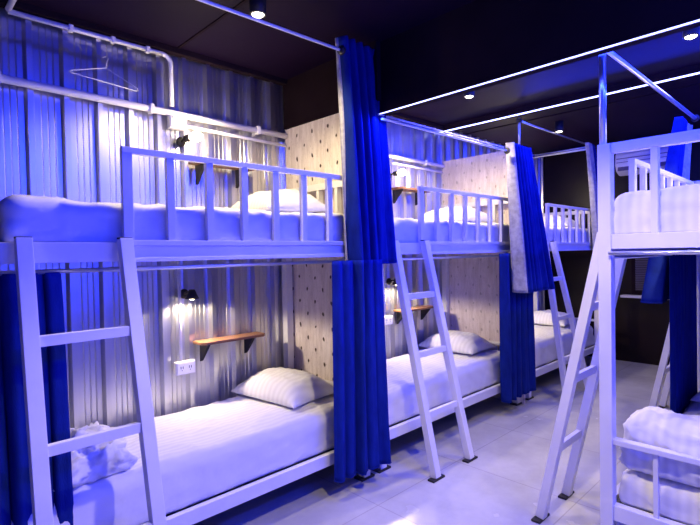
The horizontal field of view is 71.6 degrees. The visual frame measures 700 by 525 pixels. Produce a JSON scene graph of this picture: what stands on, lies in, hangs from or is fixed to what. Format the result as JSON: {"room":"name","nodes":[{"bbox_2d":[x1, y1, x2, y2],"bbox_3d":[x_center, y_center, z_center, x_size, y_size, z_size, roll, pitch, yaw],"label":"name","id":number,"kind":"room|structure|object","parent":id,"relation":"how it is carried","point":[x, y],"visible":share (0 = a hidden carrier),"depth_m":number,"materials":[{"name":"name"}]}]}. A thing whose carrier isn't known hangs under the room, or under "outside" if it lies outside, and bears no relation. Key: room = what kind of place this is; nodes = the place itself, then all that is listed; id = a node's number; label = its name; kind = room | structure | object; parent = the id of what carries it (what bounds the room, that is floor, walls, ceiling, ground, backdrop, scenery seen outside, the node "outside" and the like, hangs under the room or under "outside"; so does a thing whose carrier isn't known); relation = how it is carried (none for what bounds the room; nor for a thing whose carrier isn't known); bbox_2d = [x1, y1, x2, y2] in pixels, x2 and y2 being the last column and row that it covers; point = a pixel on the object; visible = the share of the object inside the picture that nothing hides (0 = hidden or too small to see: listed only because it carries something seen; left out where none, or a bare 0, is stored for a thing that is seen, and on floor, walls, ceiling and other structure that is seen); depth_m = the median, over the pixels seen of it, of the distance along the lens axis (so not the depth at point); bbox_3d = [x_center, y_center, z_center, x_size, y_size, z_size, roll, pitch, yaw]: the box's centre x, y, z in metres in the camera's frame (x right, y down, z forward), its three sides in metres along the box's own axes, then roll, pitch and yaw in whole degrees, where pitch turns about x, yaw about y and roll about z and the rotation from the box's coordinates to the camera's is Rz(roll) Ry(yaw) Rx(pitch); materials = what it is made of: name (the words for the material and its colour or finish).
{"room":"dormitory","nodes":[
{"label":"dormitory","id":0,"kind":"room"},
{"bbox_2d":[0,7,544,428],"bbox_3d":[-0.481,-0.002,3.804,9.020,2.770,0.102,-2,2,-44],"label":"wall","id":1,"kind":"structure","parent":0,"point":[52,144],"depth_m":3.06,"materials":[{"name":"white metal"}]},
{"bbox_2d":[8,9,173,106],"bbox_3d":[-1.432,-1.145,2.780,0.864,0.333,0.033,-2,2,-44],"label":"pipe","id":2,"kind":"object","parent":1,"relation":"attached to","point":[69,27],"visible":1,"depth_m":2.80,"materials":[{"name":"white metal"}]},
{"bbox_2d":[5,0,16,10],"bbox_3d":[-1.456,-1.292,2.181,0.028,0.028,0.820,-2,2,-44],"label":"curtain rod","id":3,"kind":"object","parent":2,"relation":"attached to","point":[10,4],"visible":1,"depth_m":2.42,"materials":[{"name":"white metal"}]},
{"bbox_2d":[70,55,137,91],"bbox_3d":[-1.413,-1.113,2.802,0.374,0.176,0.006,-2,2,-44],"label":"clothes hanger","id":4,"kind":"object","parent":1,"relation":"hanging from","point":[106,55],"visible":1,"depth_m":2.80,"materials":[{"name":"white metal"}]},
{"bbox_2d":[0,71,287,138],"bbox_3d":[-1.507,-0.933,2.697,2.858,0.076,0.048,-2,2,-44],"label":"pipe","id":5,"kind":"object","parent":1,"relation":"attached to","point":[150,108],"visible":1,"depth_m":2.88,"materials":[{"name":"white metal"}]},
{"bbox_2d":[167,115,185,130],"bbox_3d":[-1.101,-0.886,3.087,0.110,0.080,0.056,-2,2,-44],"label":"junction box","id":6,"kind":"object","parent":1,"relation":"attached to","point":[173,122],"visible":1,"depth_m":3.06,"materials":[{"name":"white plastic"}]},
{"bbox_2d":[177,261,182,360],"bbox_3d":[-1.093,0.311,3.119,0.020,0.645,0.020,-2,2,-44],"label":"pipe","id":7,"kind":"object","parent":1,"relation":"attached to","point":[178,262],"visible":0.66,"depth_m":3.11,"materials":[{"name":"white metal"}]},
{"bbox_2d":[174,359,194,375],"bbox_3d":[-1.066,0.677,3.133,0.130,0.085,0.042,-2,2,-44],"label":"wall socket","id":8,"kind":"object","parent":1,"relation":"attached to","point":[184,367],"visible":1,"depth_m":3.12,"materials":[{"name":"white plastic"}]},
{"bbox_2d":[176,131,201,146],"bbox_3d":[-1.024,-0.788,3.091,0.184,0.084,0.074,-1,1,24],"label":"wall lamp","id":9,"kind":"object","parent":1,"relation":"attached to","point":[196,136],"visible":1,"depth_m":3.06,"materials":[{"name":"black metal"}]},
{"bbox_2d":[181,289,198,299],"bbox_3d":[-1.024,0.206,3.110,0.087,0.070,0.134,-2,2,-44],"label":"wall lamp","id":10,"kind":"object","parent":1,"relation":"attached to","point":[191,294],"visible":1,"depth_m":3.08,"materials":[{"name":"black metal"}]},
{"bbox_2d":[189,162,253,187],"bbox_3d":[-0.844,-0.591,3.283,0.455,0.143,0.135,-2,2,-44],"label":"wall shelf","id":11,"kind":"object","parent":1,"relation":"attached to","point":[199,167],"visible":0.38,"depth_m":3.20,"materials":[{"name":"brown wood"}]},
{"bbox_2d":[0,0,443,129],"bbox_3d":[-1.362,-1.334,2.849,6.500,0.035,0.055,-2,2,-44],"label":"trim","id":12,"kind":"structure","parent":1,"relation":"attached to","point":[19,6],"depth_m":3.00,"materials":[{"name":"black paint"}]},
{"bbox_2d":[193,332,264,360],"bbox_3d":[-0.808,0.581,3.320,0.495,0.143,0.135,-2,2,-44],"label":"wall shelf","id":13,"kind":"object","parent":1,"relation":"attached to","point":[248,338],"visible":1,"depth_m":3.27,"materials":[{"name":"brown wood"}]},
{"bbox_2d":[186,125,285,146],"bbox_3d":[-0.784,-0.886,3.418,0.816,0.038,0.022,-2,2,-44],"label":"pipe","id":14,"kind":"object","parent":1,"relation":"attached to","point":[187,126],"visible":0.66,"depth_m":3.38,"materials":[{"name":"white metal"}]},
{"bbox_2d":[283,40,380,129],"bbox_3d":[-0.159,-1.202,3.384,0.036,0.365,0.970,-2,2,-44],"label":"wall","id":15,"kind":"structure","parent":1,"relation":"attached to","point":[311,95],"depth_m":3.45,"materials":[{"name":"black paint"}]},
{"bbox_2d":[383,264,385,315],"bbox_3d":[0.319,0.215,4.496,0.020,0.560,0.020,-2,2,-44],"label":"pipe","id":16,"kind":"object","parent":1,"relation":"attached to","point":[383,264],"visible":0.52,"depth_m":4.49,"materials":[{"name":"white metal"}]},
{"bbox_2d":[384,315,392,324],"bbox_3d":[0.343,0.537,4.506,0.130,0.085,0.042,-2,2,-44],"label":"wall socket","id":17,"kind":"object","parent":1,"relation":"attached to","point":[388,318],"visible":0.74,"depth_m":4.50,"materials":[{"name":"white plastic"}]},
{"bbox_2d":[386,278,396,285],"bbox_3d":[0.416,0.181,4.513,0.087,0.070,0.134,-2,2,-44],"label":"wall lamp","id":18,"kind":"object","parent":1,"relation":"attached to","point":[388,281],"visible":0.59,"depth_m":4.52,"materials":[{"name":"black metal"}]},
{"bbox_2d":[390,169,405,176],"bbox_3d":[0.430,-0.824,4.508,0.184,0.084,0.074,-1,1,24],"label":"wall lamp","id":19,"kind":"object","parent":1,"relation":"attached to","point":[401,172],"visible":0.8,"depth_m":4.47,"materials":[{"name":"black metal"}]},
{"bbox_2d":[391,187,429,204],"bbox_3d":[0.597,-0.636,4.687,0.490,0.143,0.135,-2,2,-44],"label":"wall shelf","id":20,"kind":"object","parent":1,"relation":"attached to","point":[397,191],"visible":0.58,"depth_m":4.58,"materials":[{"name":"brown wood"}]},
{"bbox_2d":[393,305,432,323],"bbox_3d":[0.647,0.512,4.738,0.530,0.143,0.135,-2,2,-44],"label":"wall shelf","id":21,"kind":"object","parent":1,"relation":"attached to","point":[425,309],"visible":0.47,"depth_m":4.70,"materials":[{"name":"brown wood"}]},
{"bbox_2d":[389,154,444,167],"bbox_3d":[0.298,-0.992,4.459,1.924,0.054,0.044,-2,2,-44],"label":"pipe","id":22,"kind":"object","parent":1,"relation":"attached to","point":[424,162],"visible":0.48,"depth_m":4.79,"materials":[{"name":"white metal"}]},
{"bbox_2d":[392,162,442,173],"bbox_3d":[0.689,-0.945,4.854,0.812,0.031,0.020,-2,2,-44],"label":"pipe","id":23,"kind":"object","parent":1,"relation":"attached to","point":[395,163],"visible":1,"depth_m":4.82,"materials":[{"name":"white metal"}]},
{"bbox_2d":[378,113,509,153],"bbox_3d":[0.773,-0.937,3.592,1.610,0.067,0.062,-2,2,-44],"label":"curtain rod","id":24,"kind":"object","parent":1,"relation":"attached to","point":[506,150],"visible":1,"depth_m":3.49,"materials":[{"name":"white metal"}]},
{"bbox_2d":[505,142,554,293],"bbox_3d":[1.623,-0.398,4.378,0.619,1.311,0.224,-2,2,-44],"label":"curtain","id":25,"kind":"object","parent":24,"relation":"hanging from","point":[531,269],"visible":1,"depth_m":4.26,"materials":[{"name":"blue fabric"}]},
{"bbox_2d":[379,19,699,114],"bbox_3d":[0.828,-0.933,2.398,0.012,0.008,3.740,-2,2,-44],"label":"led strip","id":26,"kind":"object","parent":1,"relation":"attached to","point":[697,20],"visible":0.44,"depth_m":2.25,"materials":[{"name":"white plastic"}]},
{"bbox_2d":[380,0,699,115],"bbox_3d":[0.858,-1.162,2.420,0.070,0.445,3.770,-2,2,-44],"label":"ceiling","id":27,"kind":"structure","parent":1,"relation":"attached to","point":[476,42],"depth_m":2.45,"materials":[{"name":"black paint"}]},
{"bbox_2d":[533,148,585,157],"bbox_3d":[2.725,-1.419,6.321,0.023,0.024,0.750,-2,2,-44],"label":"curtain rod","id":28,"kind":"object","parent":1,"relation":"attached to","point":[585,148],"visible":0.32,"depth_m":6.30,"materials":[{"name":"white metal"}]},
{"bbox_2d":[439,64,699,132],"bbox_3d":[2.283,-1.407,3.808,0.060,0.065,3.770,-2,2,-44],"label":"trim","id":29,"kind":"structure","parent":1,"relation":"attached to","point":[692,69],"depth_m":4.14,"materials":[{"name":"black paint"}]},
{"bbox_2d":[441,72,699,132],"bbox_3d":[2.251,-1.368,3.784,0.018,0.011,3.740,-2,2,-44],"label":"led strip","id":30,"kind":"object","parent":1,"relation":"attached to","point":[697,72],"visible":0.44,"depth_m":4.11,"materials":[{"name":"white plastic"}]},
{"bbox_2d":[466,83,699,134],"bbox_3d":[2.628,-1.449,4.145,0.025,0.006,3.770,-2,2,-44],"label":"trim","id":31,"kind":"structure","parent":1,"relation":"attached to","point":[697,83],"depth_m":4.54,"materials":[{"name":"black paint"}]},
{"bbox_2d":[17,0,699,155],"bbox_3d":[0.804,-1.424,2.430,9.020,0.080,3.860,-2,2,-44],"label":"ceiling","id":32,"kind":"structure","parent":0,"point":[235,39],"depth_m":3.24,"materials":[{"name":"paint"}]},
{"bbox_2d":[177,0,248,48],"bbox_3d":[0.189,-1.356,1.768,0.016,0.006,3.770,-2,2,-44],"label":"trim","id":33,"kind":"structure","parent":32,"relation":"attached to","point":[243,1],"depth_m":2.76,"materials":[{"name":"black paint"}]},
{"bbox_2d":[249,0,265,18],"bbox_3d":[-0.470,-1.307,2.473,0.084,0.108,0.084,-2,2,-44],"label":"ceiling spotlight","id":34,"kind":"object","parent":32,"relation":"attached to","point":[257,8],"visible":0.96,"depth_m":2.44,"materials":[{"name":"black metal"}]},
{"bbox_2d":[197,0,345,54],"bbox_3d":[-0.559,-1.196,2.288,1.458,0.058,0.055,-2,2,-44],"label":"curtain rod","id":35,"kind":"object","parent":32,"relation":"hanging from","point":[341,49],"visible":1,"depth_m":2.46,"materials":[{"name":"white metal"}]},
{"bbox_2d":[464,91,474,97],"bbox_3d":[0.944,-1.361,3.851,0.084,0.108,0.084,-2,2,-44],"label":"ceiling spotlight","id":36,"kind":"object","parent":32,"relation":"attached to","point":[469,94],"visible":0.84,"depth_m":3.82,"materials":[{"name":"black metal"}]},
{"bbox_2d":[555,121,562,132],"bbox_3d":[2.175,-1.408,5.051,0.084,0.108,0.084,-2,2,-44],"label":"ceiling spotlight","id":37,"kind":"object","parent":32,"relation":"attached to","point":[558,124],"visible":1,"depth_m":5.01,"materials":[{"name":"black metal"}]},
{"bbox_2d":[534,147,584,155],"bbox_3d":[2.772,-1.468,6.415,0.020,0.020,0.680,-2,2,-44],"label":"pipe","id":38,"kind":"object","parent":32,"relation":"attached to","point":[579,147],"visible":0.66,"depth_m":6.41,"materials":[{"name":"white metal"}]},
{"bbox_2d":[682,26,699,39],"bbox_3d":[1.985,-1.360,2.826,0.084,0.108,0.084,-2,2,-44],"label":"ceiling spotlight","id":39,"kind":"object","parent":32,"relation":"attached to","point":[692,33],"visible":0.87,"depth_m":2.80,"materials":[{"name":"black metal"}]},
{"bbox_2d":[335,35,396,263],"bbox_3d":[0.102,-0.660,3.019,0.448,1.345,0.145,-2,2,-44],"label":"curtain","id":40,"kind":"object","parent":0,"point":[369,230],"visible":0.91,"depth_m":2.95,"materials":[{"name":"blue fabric"}]},
{"bbox_2d":[193,356,669,524],"bbox_3d":[0.858,1.425,2.486,9.020,0.080,3.860,-2,2,-44],"label":"floor","id":41,"kind":"structure","parent":0,"point":[511,443],"depth_m":3.08,"materials":[{"name":"concrete"}]},
{"bbox_2d":[14,236,166,524],"bbox_3d":[-0.950,0.666,1.832,0.514,1.532,0.336,-2,2,-44],"label":"ladder","id":42,"kind":"object","parent":41,"relation":"on","point":[39,450],"visible":1,"depth_m":1.79,"materials":[{"name":"white metal"}]},
{"bbox_2d":[0,146,374,524],"bbox_3d":[-0.896,0.448,2.713,2.070,1.930,0.851,-2,2,-44],"label":"bunk bed","id":43,"kind":"object","parent":41,"relation":"on","point":[170,249],"visible":0.45,"depth_m":2.42,"materials":[{"name":"white metal"}]},
{"bbox_2d":[0,195,343,242],"bbox_3d":[-0.887,-0.188,2.717,1.891,0.213,0.793,-2,2,-44],"label":"mattress","id":44,"kind":"object","parent":43,"relation":"on","point":[41,218],"visible":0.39,"depth_m":2.10,"materials":[{"name":"white fabric"}]},
{"bbox_2d":[231,189,332,212],"bbox_3d":[-0.489,-0.388,3.195,0.470,0.179,0.640,-2,1,-39],"label":"pillow","id":45,"kind":"object","parent":44,"relation":"on","point":[288,199],"visible":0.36,"depth_m":2.98,"materials":[{"name":"white fabric"}]},
{"bbox_2d":[11,395,333,524],"bbox_3d":[-0.866,1.039,2.746,1.886,0.265,0.777,-2,2,-44],"label":"mattress","id":46,"kind":"object","parent":43,"relation":"on","point":[205,452],"visible":0.58,"depth_m":2.53,"materials":[{"name":"white fabric"}]},
{"bbox_2d":[53,421,138,491],"bbox_3d":[-1.235,0.856,2.216,0.414,0.180,0.510,-2,2,-44],"label":"blanket","id":47,"kind":"object","parent":46,"relation":"on","point":[90,464],"visible":0.42,"depth_m":2.11,"materials":[{"name":"white fabric"}]},
{"bbox_2d":[231,367,332,408],"bbox_3d":[-0.445,0.814,3.283,0.620,0.176,0.430,0,1,39],"label":"pillow","id":48,"kind":"object","parent":46,"relation":"on","point":[292,388],"visible":0.98,"depth_m":3.15,"materials":[{"name":"white fabric"}]},
{"bbox_2d":[0,257,344,275],"bbox_3d":[-0.674,0.017,2.422,1.815,0.055,0.055,-2,2,-44],"label":"curtain rod","id":49,"kind":"object","parent":43,"relation":"attached to","point":[166,267],"visible":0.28,"depth_m":2.27,"materials":[{"name":"metal"}]},
{"bbox_2d":[0,272,73,524],"bbox_3d":[-1.235,0.729,1.883,0.318,1.376,0.083,-2,2,-44],"label":"curtain","id":50,"kind":"object","parent":49,"relation":"hanging from","point":[15,488],"visible":0.62,"depth_m":1.85,"materials":[{"name":"blue fabric"}]},
{"bbox_2d":[332,259,391,482],"bbox_3d":[0.056,0.630,2.965,0.446,1.291,0.146,-2,2,-42],"label":"curtain","id":51,"kind":"object","parent":43,"relation":"hanging from","point":[360,390],"visible":1,"depth_m":2.91,"materials":[{"name":"blue fabric"}]},
{"bbox_2d":[285,113,342,396],"bbox_3d":[-0.185,0.186,3.454,0.020,2.398,0.804,-2,2,-44],"label":"board","id":52,"kind":"object","parent":41,"relation":"on","point":[314,146],"visible":0.26,"depth_m":3.50,"materials":[{"name":"beige wood"}]},
{"bbox_2d":[393,240,477,482],"bbox_3d":[0.576,0.607,3.318,0.518,1.532,0.338,-2,2,-44],"label":"ladder","id":53,"kind":"object","parent":41,"relation":"on","point":[405,297],"visible":0.96,"depth_m":3.23,"materials":[{"name":"white metal"}]},
{"bbox_2d":[372,186,521,473],"bbox_3d":[0.599,0.391,4.170,2.015,1.930,0.851,-2,2,-44],"label":"bunk bed","id":54,"kind":"object","parent":41,"relation":"on","point":[437,247],"visible":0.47,"depth_m":3.92,"materials":[{"name":"white metal"}]},
{"bbox_2d":[386,348,499,425],"bbox_3d":[0.608,0.984,4.182,1.885,0.264,0.776,-2,2,-44],"label":"mattress","id":55,"kind":"object","parent":54,"relation":"on","point":[480,370],"visible":0.46,"depth_m":3.94,"materials":[{"name":"white fabric"}]},
{"bbox_2d":[418,330,494,353],"bbox_3d":[1.030,0.758,4.720,0.442,0.174,0.628,-2,2,-44],"label":"pillow","id":56,"kind":"object","parent":55,"relation":"on","point":[461,342],"visible":0.86,"depth_m":4.56,"materials":[{"name":"white fabric"}]},
{"bbox_2d":[402,255,498,260],"bbox_3d":[0.827,-0.041,3.886,1.770,0.055,0.055,-2,2,-44],"label":"curtain rod","id":57,"kind":"object","parent":54,"relation":"attached to","point":[475,256],"visible":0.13,"depth_m":3.87,"materials":[{"name":"metal"}]},
{"bbox_2d":[394,217,509,242],"bbox_3d":[0.588,-0.245,4.154,1.888,0.213,0.786,-2,2,-44],"label":"mattress","id":58,"kind":"object","parent":54,"relation":"on","point":[406,230],"visible":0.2,"depth_m":3.77,"materials":[{"name":"white fabric"}]},
{"bbox_2d":[424,206,495,222],"bbox_3d":[0.985,-0.443,4.633,0.470,0.177,0.640,-2,2,-41],"label":"pillow","id":59,"kind":"object","parent":58,"relation":"on","point":[443,212],"visible":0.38,"depth_m":4.46,"materials":[{"name":"white fabric"}]},
{"bbox_2d":[499,253,536,402],"bbox_3d":[1.515,0.564,4.393,0.635,1.300,0.119,-2,2,-44],"label":"curtain","id":60,"kind":"object","parent":54,"relation":"hanging from","point":[516,310],"visible":0.81,"depth_m":4.28,"materials":[{"name":"blue fabric"}]},
{"bbox_2d":[442,151,524,403],"bbox_3d":[1.314,0.130,4.859,0.020,2.398,0.884,-2,2,-44],"label":"board","id":61,"kind":"object","parent":41,"relation":"on","point":[473,282],"visible":0.46,"depth_m":4.87,"materials":[{"name":"beige wood"}]},
{"bbox_2d":[516,117,584,144],"bbox_3d":[2.178,-1.246,5.124,1.702,0.265,0.040,-2,2,-44],"label":"curtain rod","id":62,"kind":"object","parent":61,"relation":"attached to","point":[519,120],"visible":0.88,"depth_m":4.70,"materials":[{"name":"metal"}]},
{"bbox_2d":[585,142,597,247],"bbox_3d":[2.915,-0.745,5.763,0.594,1.271,0.084,-2,2,-44],"label":"curtain","id":63,"kind":"object","parent":62,"relation":"hanging from","point":[591,155],"visible":0.59,"depth_m":5.67,"materials":[{"name":"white fabric"}]},
{"bbox_2d":[525,203,598,399],"bbox_3d":[2.120,0.333,5.653,2.015,1.930,0.851,-2,2,-44],"label":"bunk bed","id":64,"kind":"object","parent":41,"relation":"on","point":[579,215],"visible":0.3,"depth_m":5.41,"materials":[{"name":"white metal"}]},
{"bbox_2d":[534,324,594,366],"bbox_3d":[2.132,0.925,5.663,1.888,0.265,0.777,-2,2,-44],"label":"mattress","id":65,"kind":"object","parent":64,"relation":"on","point":[545,346],"visible":0.32,"depth_m":5.37,"materials":[{"name":"white fabric"}]},
{"bbox_2d":[534,309,577,325],"bbox_3d":[2.551,0.699,6.203,0.430,0.176,0.620,-2,1,-40],"label":"pillow","id":66,"kind":"object","parent":65,"relation":"on","point":[544,317],"visible":0.54,"depth_m":6.08,"materials":[{"name":"white fabric"}]},
{"bbox_2d":[550,227,591,241],"bbox_3d":[2.109,-0.305,5.641,1.887,0.215,0.778,-2,2,-44],"label":"mattress","id":67,"kind":"object","parent":64,"relation":"on","point":[551,228],"visible":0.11,"depth_m":5.45,"materials":[{"name":"white fabric"}]},
{"bbox_2d":[543,215,580,226],"bbox_3d":[2.506,-0.504,6.115,0.470,0.182,0.640,-2,2,-44],"label":"pillow","id":68,"kind":"object","parent":67,"relation":"on","point":[551,216],"visible":0.17,"depth_m":5.89,"materials":[{"name":"white fabric"}]},
{"bbox_2d":[547,241,587,389],"bbox_3d":[2.112,0.549,4.816,0.669,1.532,0.339,-2,2,-44],"label":"ladder","id":69,"kind":"object","parent":41,"relation":"on","point":[561,278],"visible":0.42,"depth_m":4.84,"materials":[{"name":"white metal"}]},
{"bbox_2d":[531,232,626,523],"bbox_3d":[1.258,0.608,2.627,0.508,1.532,0.356,-2,2,-44],"label":"ladder","id":70,"kind":"object","parent":41,"relation":"on","point":[559,442],"visible":0.87,"depth_m":2.56,"materials":[{"name":"white metal"}]},
{"bbox_2d":[597,129,699,524],"bbox_3d":[2.159,0.392,2.663,2.015,1.930,0.851,-2,2,-44],"label":"bunk bed","id":71,"kind":"object","parent":41,"relation":"on","point":[612,510],"visible":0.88,"depth_m":2.25,"materials":[{"name":"white metal"}]},
{"bbox_2d":[615,255,671,258],"bbox_3d":[1.902,-0.049,2.930,1.865,0.019,0.019,-2,2,-44],"label":"curtain rod","id":72,"kind":"object","parent":71,"relation":"attached to","point":[616,256],"visible":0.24,"depth_m":2.48,"materials":[{"name":"metal"}]},
{"bbox_2d":[669,255,697,413],"bbox_3d":[2.265,0.515,3.286,0.722,1.146,0.036,-2,2,-44],"label":"curtain","id":73,"kind":"object","parent":72,"relation":"hanging from","point":[682,268],"visible":0.8,"depth_m":3.23,"materials":[{"name":"blue fabric"}]},
{"bbox_2d":[599,51,699,144],"bbox_3d":[1.876,-0.826,2.940,2.007,0.501,0.055,-2,2,-44],"label":"curtain rod","id":74,"kind":"object","parent":71,"relation":"attached to","point":[602,58],"visible":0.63,"depth_m":2.26,"materials":[{"name":"metal"}]},
{"bbox_2d":[640,117,692,303],"bbox_3d":[2.302,-0.413,3.487,1.148,1.321,0.142,-2,2,-44],"label":"curtain","id":75,"kind":"object","parent":74,"relation":"hanging from","point":[655,290],"visible":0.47,"depth_m":3.24,"materials":[{"name":"blue fabric"}]},
{"bbox_2d":[608,250,699,254],"bbox_3d":[1.446,-0.041,1.959,0.018,0.018,0.746,-2,2,-44],"label":"curtain rod","id":76,"kind":"object","parent":71,"relation":"attached to","point":[678,252],"visible":1,"depth_m":2.08,"materials":[{"name":"metal"}]},
{"bbox_2d":[614,184,699,233],"bbox_3d":[2.144,-0.255,2.652,1.884,0.232,0.782,-2,2,-44],"label":"mattress","id":77,"kind":"object","parent":71,"relation":"on","point":[679,205],"visible":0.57,"depth_m":2.12,"materials":[{"name":"white fabric"}]},
{"bbox_2d":[618,401,699,524],"bbox_3d":[2.175,1.026,2.665,1.882,0.181,0.756,-2,2,-44],"label":"mattress","id":78,"kind":"object","parent":71,"relation":"on","point":[680,502],"visible":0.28,"depth_m":2.16,"materials":[{"name":"white fabric"}]},
{"bbox_2d":[619,406,699,487],"bbox_3d":[1.633,0.831,2.143,0.400,0.278,0.754,-2,2,-44],"label":"duvet","id":79,"kind":"object","parent":78,"relation":"on","point":[650,425],"visible":0.84,"depth_m":2.18,"materials":[{"name":"white fabric"}]},
{"bbox_2d":[690,391,699,401],"bbox_3d":[2.613,0.846,3.135,0.440,0.165,0.620,-2,2,-44],"label":"pillow","id":80,"kind":"object","parent":78,"relation":"on","point":[696,397],"visible":1,"depth_m":3.19,"materials":[{"name":"white fabric"}]},
{"bbox_2d":[649,322,669,408],"bbox_3d":[2.794,0.549,4.138,0.520,1.532,0.375,-2,2,-44],"label":"ladder","id":81,"kind":"object","parent":41,"relation":"on","point":[663,369],"visible":0.27,"depth_m":4.06,"materials":[{"name":"white metal"}]},
{"bbox_2d":[544,142,699,365],"bbox_3d":[4.095,-0.124,5.640,0.100,2.770,3.860,-2,2,-44],"label":"wall","id":82,"kind":"structure","parent":0,"point":[641,329],"depth_m":6.28,"materials":[{"name":"paint"}]},
{"bbox_2d":[620,258,647,297],"bbox_3d":[3.646,-0.144,5.928,0.140,1.165,0.600,-2,2,-44],"label":"window","id":83,"kind":"structure","parent":82,"relation":"in","point":[636,293],"depth_m":6.08,"materials":[{"name":"black paint"}]},
{"bbox_2d":[635,257,648,289],"bbox_3d":[3.686,-0.170,5.939,0.025,1.026,0.350,-2,2,-44],"label":"blind","id":84,"kind":"object","parent":83,"relation":"attached to","point":[637,262],"visible":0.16,"depth_m":6.03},
{"bbox_2d":[615,146,668,175],"bbox_3d":[3.616,-1.235,5.870,0.211,0.280,0.700,-2,2,-44],"label":"air conditioner","id":85,"kind":"object","parent":82,"relation":"attached to","point":[621,159],"visible":0.47,"depth_m":5.92,"materials":[{"name":"white plastic"}]},
{"bbox_2d":[616,152,666,162],"bbox_3d":[3.544,-1.259,5.799,0.009,0.053,0.660,-2,2,-44],"label":"grille","id":86,"kind":"object","parent":85,"relation":"attached to","point":[645,157],"depth_m":5.86,"materials":[{"name":"white plastic"}]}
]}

